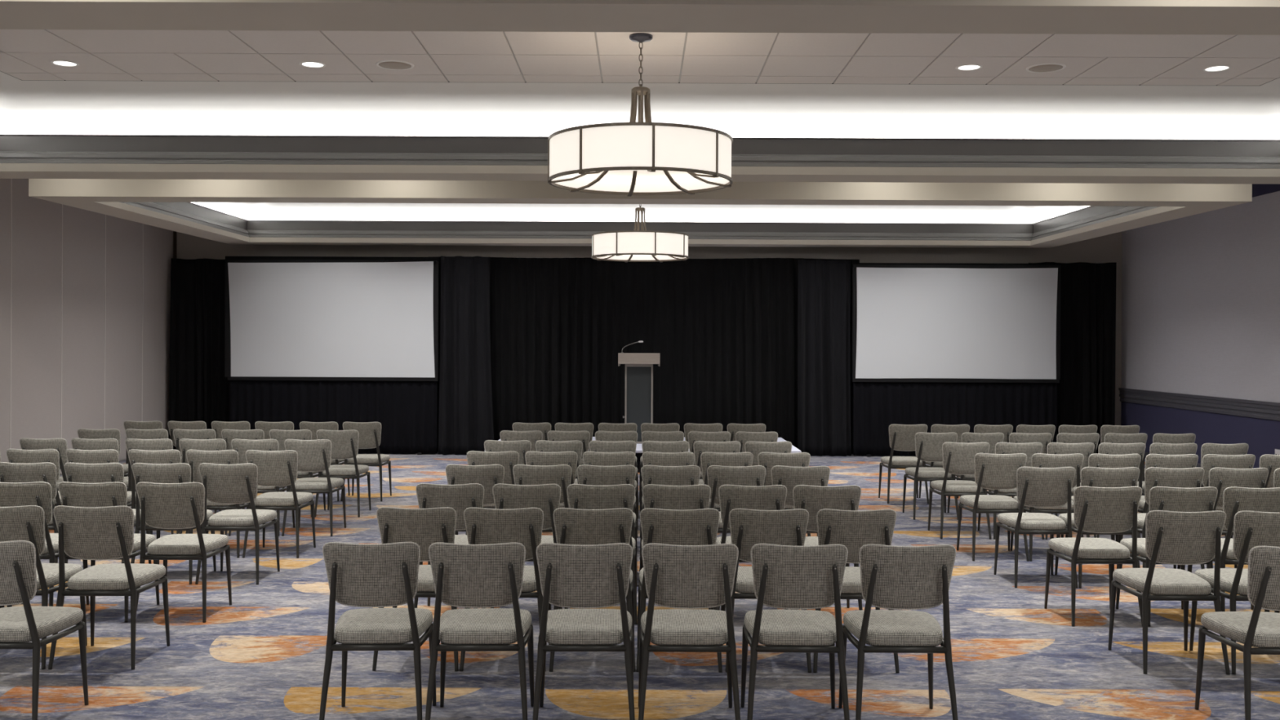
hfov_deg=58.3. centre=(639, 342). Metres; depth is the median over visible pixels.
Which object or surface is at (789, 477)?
upholstered chair
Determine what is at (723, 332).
drape
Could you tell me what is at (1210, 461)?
upholstered chair
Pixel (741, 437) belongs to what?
upholstered chair
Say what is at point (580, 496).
upholstered chair
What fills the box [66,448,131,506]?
upholstered chair
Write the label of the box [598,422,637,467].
upholstered chair
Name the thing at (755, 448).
upholstered chair
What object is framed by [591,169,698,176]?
diffuser
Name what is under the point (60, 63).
recessed light
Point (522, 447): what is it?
upholstered chair
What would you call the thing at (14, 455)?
upholstered chair
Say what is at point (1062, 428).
upholstered chair
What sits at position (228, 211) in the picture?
cove
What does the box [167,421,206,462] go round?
upholstered chair
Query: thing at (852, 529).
upholstered chair
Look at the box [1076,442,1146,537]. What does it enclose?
upholstered chair
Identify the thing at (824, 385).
drape
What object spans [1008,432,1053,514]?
upholstered chair
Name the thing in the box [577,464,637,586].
upholstered chair
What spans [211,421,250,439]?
upholstered chair
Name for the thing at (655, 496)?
upholstered chair
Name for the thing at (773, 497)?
upholstered chair
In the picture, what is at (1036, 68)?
grille
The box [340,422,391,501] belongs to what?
upholstered chair
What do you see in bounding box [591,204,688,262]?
drum chandelier
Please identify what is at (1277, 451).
wall outlet
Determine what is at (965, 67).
recessed light
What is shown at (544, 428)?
upholstered chair
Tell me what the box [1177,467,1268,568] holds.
upholstered chair
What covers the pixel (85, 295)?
wall
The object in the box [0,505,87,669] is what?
upholstered chair
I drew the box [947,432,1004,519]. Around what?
upholstered chair
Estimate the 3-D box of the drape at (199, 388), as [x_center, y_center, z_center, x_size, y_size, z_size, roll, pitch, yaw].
[-6.626,0.186,17.866,1.398,2.996,0.113,0,0,0]
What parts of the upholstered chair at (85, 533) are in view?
leg, leg, backrest, seat frame, seat, leg, leg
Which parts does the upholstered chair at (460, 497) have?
leg, leg, backrest, seat, leg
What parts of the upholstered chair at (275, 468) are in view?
leg, leg, backrest, seat frame, seat, leg, leg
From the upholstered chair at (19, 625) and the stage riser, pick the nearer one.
the upholstered chair at (19, 625)
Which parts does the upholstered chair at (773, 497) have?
seat, leg, backrest, leg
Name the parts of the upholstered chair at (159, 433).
backrest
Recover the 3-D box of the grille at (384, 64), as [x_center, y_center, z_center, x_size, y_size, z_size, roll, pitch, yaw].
[-1.861,-2.110,8.720,0.246,0.006,0.246,0,0,0]
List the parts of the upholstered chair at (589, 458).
backrest, leg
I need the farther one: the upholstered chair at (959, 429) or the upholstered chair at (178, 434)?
the upholstered chair at (959, 429)
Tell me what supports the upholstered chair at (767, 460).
on the floor
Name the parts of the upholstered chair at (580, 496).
leg, backrest, leg, seat, leg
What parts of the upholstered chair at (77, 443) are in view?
backrest, seat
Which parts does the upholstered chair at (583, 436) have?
backrest, leg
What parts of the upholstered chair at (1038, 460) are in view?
leg, leg, seat, seat frame, backrest, leg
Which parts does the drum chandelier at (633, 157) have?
arm, arm, arm, arm, lamp shade, chain, arm, arm, arm, arm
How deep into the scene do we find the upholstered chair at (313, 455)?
10.17 m
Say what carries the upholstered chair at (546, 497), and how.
on the floor
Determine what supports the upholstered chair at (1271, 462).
on the floor
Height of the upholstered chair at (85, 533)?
0.861 m
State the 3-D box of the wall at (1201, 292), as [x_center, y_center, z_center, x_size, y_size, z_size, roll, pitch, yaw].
[7.704,-0.391,7.100,0.195,4.300,22.200,0,0,0]
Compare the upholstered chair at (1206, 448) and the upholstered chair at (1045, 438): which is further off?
the upholstered chair at (1045, 438)
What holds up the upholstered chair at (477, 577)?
on the floor
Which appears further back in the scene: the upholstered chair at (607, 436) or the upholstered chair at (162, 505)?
the upholstered chair at (607, 436)
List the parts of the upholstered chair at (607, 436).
backrest, leg, leg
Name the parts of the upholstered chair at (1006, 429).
backrest, leg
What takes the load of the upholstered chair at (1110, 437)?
on the floor
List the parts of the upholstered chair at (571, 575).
leg, leg, backrest, seat frame, seat, leg, leg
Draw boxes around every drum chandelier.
[547,32,733,196]
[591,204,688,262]
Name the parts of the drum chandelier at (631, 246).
arm, arm, arm, arm, lamp shade, arm, arm, arm, arm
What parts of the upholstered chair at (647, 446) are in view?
leg, backrest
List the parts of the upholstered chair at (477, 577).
leg, leg, backrest, seat frame, seat, leg, leg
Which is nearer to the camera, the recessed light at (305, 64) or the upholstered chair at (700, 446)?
the recessed light at (305, 64)
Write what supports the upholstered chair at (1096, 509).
on the floor
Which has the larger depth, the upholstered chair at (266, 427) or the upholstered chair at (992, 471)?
the upholstered chair at (266, 427)
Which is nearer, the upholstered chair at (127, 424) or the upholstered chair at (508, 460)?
the upholstered chair at (508, 460)
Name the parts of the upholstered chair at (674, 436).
leg, leg, backrest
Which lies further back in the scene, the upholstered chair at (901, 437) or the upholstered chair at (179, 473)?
the upholstered chair at (901, 437)
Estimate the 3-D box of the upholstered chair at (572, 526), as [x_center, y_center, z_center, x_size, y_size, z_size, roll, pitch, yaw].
[-0.248,1.295,6.237,0.451,0.861,0.547,0,0,-1]
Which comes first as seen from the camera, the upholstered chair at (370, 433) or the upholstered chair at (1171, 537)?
the upholstered chair at (1171, 537)
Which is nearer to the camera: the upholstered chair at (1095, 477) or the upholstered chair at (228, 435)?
the upholstered chair at (1095, 477)
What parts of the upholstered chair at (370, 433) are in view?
leg, leg, backrest, seat frame, seat, leg, leg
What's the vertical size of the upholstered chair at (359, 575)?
0.861 m
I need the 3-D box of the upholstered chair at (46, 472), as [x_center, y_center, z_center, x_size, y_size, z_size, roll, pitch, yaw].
[-4.352,1.277,8.347,0.451,0.861,0.547,0,0,0]
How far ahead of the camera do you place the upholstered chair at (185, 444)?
10.12 m
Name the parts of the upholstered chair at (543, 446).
backrest, leg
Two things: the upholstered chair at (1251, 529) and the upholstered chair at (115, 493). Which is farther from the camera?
the upholstered chair at (115, 493)
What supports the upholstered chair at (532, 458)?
on the floor
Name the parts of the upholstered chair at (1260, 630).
leg, seat, seat frame, leg, backrest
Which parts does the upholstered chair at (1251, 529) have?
leg, seat, seat frame, leg, backrest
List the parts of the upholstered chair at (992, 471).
leg, leg, seat frame, seat, backrest, leg, leg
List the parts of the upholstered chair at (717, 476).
leg, seat, seat frame, backrest, leg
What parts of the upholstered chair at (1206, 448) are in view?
backrest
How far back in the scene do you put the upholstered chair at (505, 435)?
11.23 m
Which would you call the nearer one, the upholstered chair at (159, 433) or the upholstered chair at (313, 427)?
the upholstered chair at (159, 433)
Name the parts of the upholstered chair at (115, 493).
leg, backrest, leg, seat frame, leg, seat, leg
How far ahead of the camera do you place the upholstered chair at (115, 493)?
7.01 m
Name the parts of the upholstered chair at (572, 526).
leg, backrest, leg, seat frame, seat, leg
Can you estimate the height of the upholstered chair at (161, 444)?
0.861 m
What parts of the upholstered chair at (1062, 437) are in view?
backrest, leg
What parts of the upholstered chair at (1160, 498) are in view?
leg, seat, leg, seat frame, leg, backrest, leg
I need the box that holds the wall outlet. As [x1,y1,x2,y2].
[1275,448,1279,454]
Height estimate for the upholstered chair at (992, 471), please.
0.861 m
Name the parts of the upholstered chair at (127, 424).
leg, backrest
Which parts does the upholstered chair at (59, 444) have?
backrest, seat, leg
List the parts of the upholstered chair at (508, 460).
seat, backrest, leg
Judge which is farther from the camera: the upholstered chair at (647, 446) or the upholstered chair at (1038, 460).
the upholstered chair at (647, 446)
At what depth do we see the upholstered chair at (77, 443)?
10.12 m
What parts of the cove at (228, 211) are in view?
stepped trim, moulding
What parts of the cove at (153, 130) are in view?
stepped trim, moulding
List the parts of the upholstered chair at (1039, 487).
leg, leg, seat, seat frame, backrest, leg, leg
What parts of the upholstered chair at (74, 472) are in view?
leg, backrest, leg, seat, leg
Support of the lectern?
on the stage riser
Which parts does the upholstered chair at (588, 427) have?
backrest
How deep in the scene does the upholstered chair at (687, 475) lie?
8.11 m
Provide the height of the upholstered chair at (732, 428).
0.861 m
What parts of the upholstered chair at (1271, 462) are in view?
leg, backrest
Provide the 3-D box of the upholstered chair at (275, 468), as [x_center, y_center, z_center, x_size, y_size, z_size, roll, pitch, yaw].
[-2.930,1.283,9.347,0.451,0.861,0.547,0,0,0]
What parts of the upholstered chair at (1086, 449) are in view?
backrest, seat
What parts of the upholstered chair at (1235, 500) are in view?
leg, seat, leg, seat frame, backrest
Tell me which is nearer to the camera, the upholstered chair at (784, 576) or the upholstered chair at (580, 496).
the upholstered chair at (784, 576)
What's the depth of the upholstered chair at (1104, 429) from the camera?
12.35 m
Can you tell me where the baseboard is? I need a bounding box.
[1144,451,1200,467]
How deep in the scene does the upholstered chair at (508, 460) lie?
9.11 m
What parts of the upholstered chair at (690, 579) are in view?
leg, leg, seat, seat frame, backrest, leg, leg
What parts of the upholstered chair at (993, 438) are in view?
leg, seat frame, seat, leg, backrest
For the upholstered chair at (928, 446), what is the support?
on the floor
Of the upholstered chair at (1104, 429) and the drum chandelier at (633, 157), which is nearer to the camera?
the drum chandelier at (633, 157)
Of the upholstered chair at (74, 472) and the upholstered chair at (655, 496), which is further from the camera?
the upholstered chair at (74, 472)
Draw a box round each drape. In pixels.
[168,257,229,449]
[437,256,859,453]
[438,256,493,454]
[797,259,851,456]
[1028,262,1116,453]
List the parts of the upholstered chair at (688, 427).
backrest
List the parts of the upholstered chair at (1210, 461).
leg, backrest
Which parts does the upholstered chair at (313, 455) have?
leg, leg, backrest, seat frame, seat, leg, leg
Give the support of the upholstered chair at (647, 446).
on the floor
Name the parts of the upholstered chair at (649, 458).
backrest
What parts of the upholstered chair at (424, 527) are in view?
leg, backrest, seat frame, seat, leg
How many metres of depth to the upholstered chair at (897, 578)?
4.99 m
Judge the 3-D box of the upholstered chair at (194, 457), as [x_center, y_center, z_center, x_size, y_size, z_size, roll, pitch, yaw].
[-3.404,1.281,9.347,0.451,0.861,0.547,0,0,1]
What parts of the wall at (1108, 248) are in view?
corner post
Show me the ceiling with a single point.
(251, 55)
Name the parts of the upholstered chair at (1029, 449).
leg, leg, seat frame, seat, backrest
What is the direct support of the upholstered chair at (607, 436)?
on the floor
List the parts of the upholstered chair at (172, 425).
leg, backrest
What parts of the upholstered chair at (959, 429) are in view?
leg, leg, seat, seat frame, backrest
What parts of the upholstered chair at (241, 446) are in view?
backrest, seat, seat frame, leg, leg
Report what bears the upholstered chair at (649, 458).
on the floor
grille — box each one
[378,61,411,69]
[1028,64,1062,71]
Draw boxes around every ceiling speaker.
[375,60,414,70]
[1026,62,1066,72]
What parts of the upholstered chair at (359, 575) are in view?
leg, leg, backrest, seat frame, seat, leg, leg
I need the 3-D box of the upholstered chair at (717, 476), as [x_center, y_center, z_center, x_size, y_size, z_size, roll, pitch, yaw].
[0.682,1.299,8.347,0.451,0.861,0.547,0,0,-1]
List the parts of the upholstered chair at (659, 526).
leg, seat, seat frame, leg, backrest, leg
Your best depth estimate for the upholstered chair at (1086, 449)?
10.13 m
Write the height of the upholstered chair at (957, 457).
0.861 m
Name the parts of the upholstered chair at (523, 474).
leg, backrest, seat frame, leg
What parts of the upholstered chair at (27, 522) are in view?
backrest, leg, seat frame, seat, leg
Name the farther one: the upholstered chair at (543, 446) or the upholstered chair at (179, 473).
the upholstered chair at (543, 446)
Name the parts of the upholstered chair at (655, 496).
leg, leg, backrest, leg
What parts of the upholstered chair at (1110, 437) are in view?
backrest, leg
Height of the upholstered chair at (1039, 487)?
0.861 m
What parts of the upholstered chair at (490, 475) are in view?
leg, backrest, leg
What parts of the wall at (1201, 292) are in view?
chair rail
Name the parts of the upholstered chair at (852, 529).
leg, seat, seat frame, backrest, leg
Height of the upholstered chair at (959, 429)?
0.861 m
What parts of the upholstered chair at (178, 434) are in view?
leg, backrest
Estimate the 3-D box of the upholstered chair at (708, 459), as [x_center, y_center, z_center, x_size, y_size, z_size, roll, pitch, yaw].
[0.693,1.299,9.347,0.451,0.861,0.547,0,0,0]
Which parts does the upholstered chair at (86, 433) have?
backrest, seat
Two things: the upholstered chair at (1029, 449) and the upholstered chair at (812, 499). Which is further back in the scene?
the upholstered chair at (1029, 449)
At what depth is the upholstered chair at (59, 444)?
10.13 m
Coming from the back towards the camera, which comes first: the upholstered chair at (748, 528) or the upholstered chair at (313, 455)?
the upholstered chair at (313, 455)
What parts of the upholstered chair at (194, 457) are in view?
leg, backrest, seat, seat frame, leg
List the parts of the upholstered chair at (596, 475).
leg, backrest, leg, leg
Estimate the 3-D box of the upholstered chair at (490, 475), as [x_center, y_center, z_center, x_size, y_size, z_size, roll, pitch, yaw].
[-1.167,1.291,8.347,0.451,0.861,0.547,0,0,0]
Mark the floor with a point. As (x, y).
(261, 655)
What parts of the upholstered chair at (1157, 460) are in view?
seat, leg, backrest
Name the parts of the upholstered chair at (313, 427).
backrest, leg, seat, seat frame, leg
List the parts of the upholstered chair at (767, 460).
leg, backrest, seat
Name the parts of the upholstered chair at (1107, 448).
backrest, leg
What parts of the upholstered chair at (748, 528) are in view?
leg, leg, seat frame, seat, backrest, leg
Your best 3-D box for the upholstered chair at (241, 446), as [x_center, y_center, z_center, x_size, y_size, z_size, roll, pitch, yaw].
[-3.409,1.281,10.367,0.451,0.861,0.547,0,0,0]
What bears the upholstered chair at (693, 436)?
on the floor
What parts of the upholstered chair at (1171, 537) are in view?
leg, leg, seat, seat frame, leg, backrest, leg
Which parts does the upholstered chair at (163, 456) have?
leg, backrest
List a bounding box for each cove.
[0,0,1279,184]
[28,178,1252,248]
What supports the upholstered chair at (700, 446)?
on the floor
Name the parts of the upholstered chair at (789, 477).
leg, backrest, seat frame, leg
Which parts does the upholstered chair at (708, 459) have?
leg, seat, backrest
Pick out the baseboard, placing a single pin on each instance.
(1198, 465)
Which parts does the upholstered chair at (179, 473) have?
leg, leg, backrest, seat frame, seat, leg, leg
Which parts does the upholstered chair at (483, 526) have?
leg, backrest, seat, seat frame, leg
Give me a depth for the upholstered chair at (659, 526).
6.01 m
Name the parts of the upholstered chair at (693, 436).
backrest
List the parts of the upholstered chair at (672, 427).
leg, leg, backrest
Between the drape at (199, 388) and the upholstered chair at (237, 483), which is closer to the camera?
the upholstered chair at (237, 483)
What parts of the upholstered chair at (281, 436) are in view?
backrest, leg, seat, seat frame, leg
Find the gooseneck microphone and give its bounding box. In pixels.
[621,341,643,353]
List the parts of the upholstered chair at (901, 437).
leg, leg, seat, seat frame, backrest, leg, leg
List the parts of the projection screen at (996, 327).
frame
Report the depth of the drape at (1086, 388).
17.86 m
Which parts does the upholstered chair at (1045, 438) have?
backrest, leg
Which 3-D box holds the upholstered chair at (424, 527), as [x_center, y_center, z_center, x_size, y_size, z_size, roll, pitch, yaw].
[-1.173,1.291,6.237,0.451,0.861,0.547,0,0,0]
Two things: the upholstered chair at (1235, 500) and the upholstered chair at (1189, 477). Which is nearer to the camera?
the upholstered chair at (1235, 500)
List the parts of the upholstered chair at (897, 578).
leg, leg, seat, seat frame, backrest, leg, leg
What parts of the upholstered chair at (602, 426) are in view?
backrest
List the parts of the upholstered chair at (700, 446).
leg, seat, backrest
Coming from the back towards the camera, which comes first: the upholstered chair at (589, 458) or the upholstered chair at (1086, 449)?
the upholstered chair at (1086, 449)
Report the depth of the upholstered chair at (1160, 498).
7.01 m
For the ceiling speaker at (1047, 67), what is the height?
0.012 m
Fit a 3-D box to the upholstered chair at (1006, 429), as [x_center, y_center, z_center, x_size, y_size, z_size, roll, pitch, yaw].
[3.819,1.313,12.597,0.451,0.861,0.547,0,0,0]
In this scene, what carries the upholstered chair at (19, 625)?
on the floor
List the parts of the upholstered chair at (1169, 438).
backrest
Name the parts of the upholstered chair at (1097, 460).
backrest, leg, leg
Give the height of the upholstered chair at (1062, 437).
0.861 m
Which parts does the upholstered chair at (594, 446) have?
backrest, leg, leg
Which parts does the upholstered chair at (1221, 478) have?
leg, seat frame, backrest, leg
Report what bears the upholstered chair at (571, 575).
on the floor
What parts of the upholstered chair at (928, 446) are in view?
leg, leg, seat, seat frame, backrest, leg, leg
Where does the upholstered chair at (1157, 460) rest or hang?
on the floor
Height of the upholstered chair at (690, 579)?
0.861 m
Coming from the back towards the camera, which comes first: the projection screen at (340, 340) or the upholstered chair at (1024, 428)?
the projection screen at (340, 340)
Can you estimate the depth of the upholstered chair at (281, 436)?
11.24 m
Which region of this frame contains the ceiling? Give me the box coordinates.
[0,29,1279,85]
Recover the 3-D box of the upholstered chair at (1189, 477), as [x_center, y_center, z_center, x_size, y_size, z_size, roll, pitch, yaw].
[3.794,1.313,8.347,0.451,0.861,0.547,0,0,0]
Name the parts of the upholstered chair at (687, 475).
leg, leg, backrest, leg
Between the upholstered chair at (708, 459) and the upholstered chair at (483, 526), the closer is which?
the upholstered chair at (483, 526)
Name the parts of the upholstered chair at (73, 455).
backrest, seat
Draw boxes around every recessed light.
[50,60,79,66]
[299,61,325,68]
[955,64,982,71]
[1202,65,1231,71]
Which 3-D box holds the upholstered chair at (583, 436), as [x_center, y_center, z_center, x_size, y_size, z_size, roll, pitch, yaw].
[-0.700,1.293,11.477,0.451,0.861,0.547,0,0,0]
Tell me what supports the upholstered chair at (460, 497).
on the floor
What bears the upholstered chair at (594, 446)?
on the floor
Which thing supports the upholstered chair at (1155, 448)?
on the floor
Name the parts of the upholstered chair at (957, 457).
leg, leg, seat, seat frame, backrest, leg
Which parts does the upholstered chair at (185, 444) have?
leg, backrest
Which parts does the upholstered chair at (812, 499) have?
leg, seat, backrest, leg, leg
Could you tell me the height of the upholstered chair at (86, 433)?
0.861 m
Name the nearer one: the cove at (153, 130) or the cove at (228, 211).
the cove at (153, 130)
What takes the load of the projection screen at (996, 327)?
on the floor
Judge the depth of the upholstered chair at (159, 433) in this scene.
11.23 m
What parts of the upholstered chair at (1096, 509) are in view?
leg, leg, seat, seat frame, backrest, leg, leg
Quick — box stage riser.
[497,436,801,472]
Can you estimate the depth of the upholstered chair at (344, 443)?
11.28 m
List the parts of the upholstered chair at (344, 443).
leg, leg, backrest, seat frame, seat, leg, leg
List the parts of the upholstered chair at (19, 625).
backrest, leg, seat, seat frame, leg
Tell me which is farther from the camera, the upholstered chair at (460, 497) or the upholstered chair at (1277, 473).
the upholstered chair at (1277, 473)
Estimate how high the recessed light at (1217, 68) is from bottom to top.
0.010 m
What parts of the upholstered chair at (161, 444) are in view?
leg, backrest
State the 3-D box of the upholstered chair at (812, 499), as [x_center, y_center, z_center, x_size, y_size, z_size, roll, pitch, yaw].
[1.149,1.301,7.247,0.451,0.861,0.547,0,0,0]
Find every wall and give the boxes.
[0,178,173,475]
[173,231,1122,426]
[1118,183,1279,468]
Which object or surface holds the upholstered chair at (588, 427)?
on the floor
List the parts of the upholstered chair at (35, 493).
backrest, leg, seat frame, seat, leg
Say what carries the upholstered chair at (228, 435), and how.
on the floor
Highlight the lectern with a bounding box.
[617,352,659,444]
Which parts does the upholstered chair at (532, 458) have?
backrest, seat, leg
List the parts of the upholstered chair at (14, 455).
backrest, leg, seat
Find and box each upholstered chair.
[0,462,88,567]
[0,481,88,606]
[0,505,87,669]
[0,540,88,719]
[6,448,62,552]
[19,437,67,490]
[48,505,169,669]
[56,481,159,622]
[64,462,151,564]
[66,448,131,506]
[71,438,128,490]
[77,428,128,476]
[123,420,162,476]
[124,438,173,534]
[125,428,168,491]
[128,449,202,534]
[130,462,216,584]
[136,482,231,622]
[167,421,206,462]
[173,428,216,513]
[176,438,244,535]
[185,449,248,557]
[195,462,279,584]
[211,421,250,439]
[219,429,264,511]
[228,439,294,536]
[242,449,315,558]
[254,421,293,439]
[269,429,325,516]
[281,439,346,536]
[299,421,350,501]
[314,429,371,517]
[319,542,436,719]
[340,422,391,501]
[372,506,458,671]
[413,483,484,608]
[425,542,534,719]
[445,464,504,534]
[459,506,551,671]
[465,450,519,534]
[484,440,531,465]
[490,483,562,608]
[499,430,542,451]
[512,422,551,440]
[512,464,572,532]
[524,451,577,507]
[532,542,635,719]
[535,440,582,484]
[546,430,590,478]
[549,507,635,671]
[555,422,593,465]
[564,484,637,624]
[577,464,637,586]
[582,451,637,548]
[589,440,638,537]
[595,431,639,518]
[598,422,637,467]
[635,507,722,672]
[638,542,740,719]
[639,422,679,502]
[639,431,684,518]
[639,465,700,572]
[640,440,688,534]
[640,484,711,609]
[641,451,694,510]
[684,422,722,465]
[688,431,730,479]
[693,440,740,484]
[700,452,753,511]
[706,465,765,533]
[715,484,788,610]
[720,508,811,672]
[727,423,765,441]
[735,431,777,452]
[740,543,849,719]
[744,440,791,466]
[757,452,810,536]
[771,465,830,536]
[790,484,862,610]
[813,508,899,673]
[838,543,958,719]
[878,424,928,503]
[902,431,958,519]
[919,424,969,497]
[928,441,991,539]
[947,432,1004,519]
[956,453,1029,561]
[973,424,1013,497]
[977,442,1044,539]
[994,466,1078,588]
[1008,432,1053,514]
[1010,453,1084,561]
[1016,424,1055,442]
[1044,486,1142,626]
[1045,442,1096,539]
[1054,466,1140,588]
[1055,432,1099,515]
[1058,424,1097,433]
[1065,453,1142,561]
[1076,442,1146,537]
[1100,425,1139,443]
[1104,432,1147,492]
[1107,510,1230,675]
[1115,486,1217,626]
[1116,466,1204,568]
[1121,453,1198,539]
[1137,443,1197,495]
[1144,433,1195,472]
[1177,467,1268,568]
[1187,486,1279,611]
[1189,511,1279,675]
[1195,546,1279,719]
[1200,443,1248,487]
[1202,453,1255,536]
[1231,454,1279,537]
[1273,467,1279,488]
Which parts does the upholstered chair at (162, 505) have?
leg, leg, backrest, seat frame, seat, leg, leg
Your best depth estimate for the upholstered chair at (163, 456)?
9.11 m
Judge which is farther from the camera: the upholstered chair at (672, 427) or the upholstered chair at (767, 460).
the upholstered chair at (672, 427)
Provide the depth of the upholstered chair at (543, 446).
10.12 m
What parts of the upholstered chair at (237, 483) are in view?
leg, leg, backrest, seat frame, seat, leg, leg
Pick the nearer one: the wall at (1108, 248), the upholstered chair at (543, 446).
the upholstered chair at (543, 446)
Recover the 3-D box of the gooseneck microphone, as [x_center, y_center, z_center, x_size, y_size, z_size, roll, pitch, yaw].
[-0.105,0.060,16.159,0.354,0.173,0.035,0,0,-28]
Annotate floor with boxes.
[0,451,1279,719]
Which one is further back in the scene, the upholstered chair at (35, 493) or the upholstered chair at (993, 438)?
the upholstered chair at (993, 438)
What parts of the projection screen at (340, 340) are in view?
frame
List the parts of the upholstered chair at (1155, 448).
seat, backrest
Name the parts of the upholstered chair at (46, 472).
leg, backrest, seat, leg, seat frame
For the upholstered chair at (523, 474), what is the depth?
8.11 m
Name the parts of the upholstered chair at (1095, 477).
leg, seat, leg, seat frame, backrest, leg, leg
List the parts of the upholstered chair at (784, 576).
leg, leg, seat, seat frame, backrest, leg, leg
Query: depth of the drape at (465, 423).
17.54 m
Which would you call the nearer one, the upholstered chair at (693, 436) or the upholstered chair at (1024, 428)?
the upholstered chair at (693, 436)
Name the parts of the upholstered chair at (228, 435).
backrest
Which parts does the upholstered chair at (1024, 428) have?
backrest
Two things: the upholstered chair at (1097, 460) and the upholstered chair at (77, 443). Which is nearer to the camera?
the upholstered chair at (1097, 460)
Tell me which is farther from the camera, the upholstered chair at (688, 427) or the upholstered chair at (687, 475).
the upholstered chair at (688, 427)
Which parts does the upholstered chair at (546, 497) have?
leg, backrest, seat, leg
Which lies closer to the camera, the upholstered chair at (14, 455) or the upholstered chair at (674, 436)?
the upholstered chair at (14, 455)
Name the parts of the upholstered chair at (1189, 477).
leg, seat, leg, backrest, leg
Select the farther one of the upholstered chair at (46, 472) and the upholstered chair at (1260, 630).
the upholstered chair at (46, 472)
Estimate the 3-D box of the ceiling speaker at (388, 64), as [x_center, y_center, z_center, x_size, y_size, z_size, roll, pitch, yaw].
[-1.861,-2.111,8.720,0.290,0.012,0.290,0,0,0]
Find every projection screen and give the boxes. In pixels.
[224,256,439,454]
[852,262,1060,457]
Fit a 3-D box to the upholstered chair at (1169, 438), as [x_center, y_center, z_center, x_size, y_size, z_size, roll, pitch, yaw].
[5.251,1.319,11.477,0.451,0.861,0.547,0,0,0]

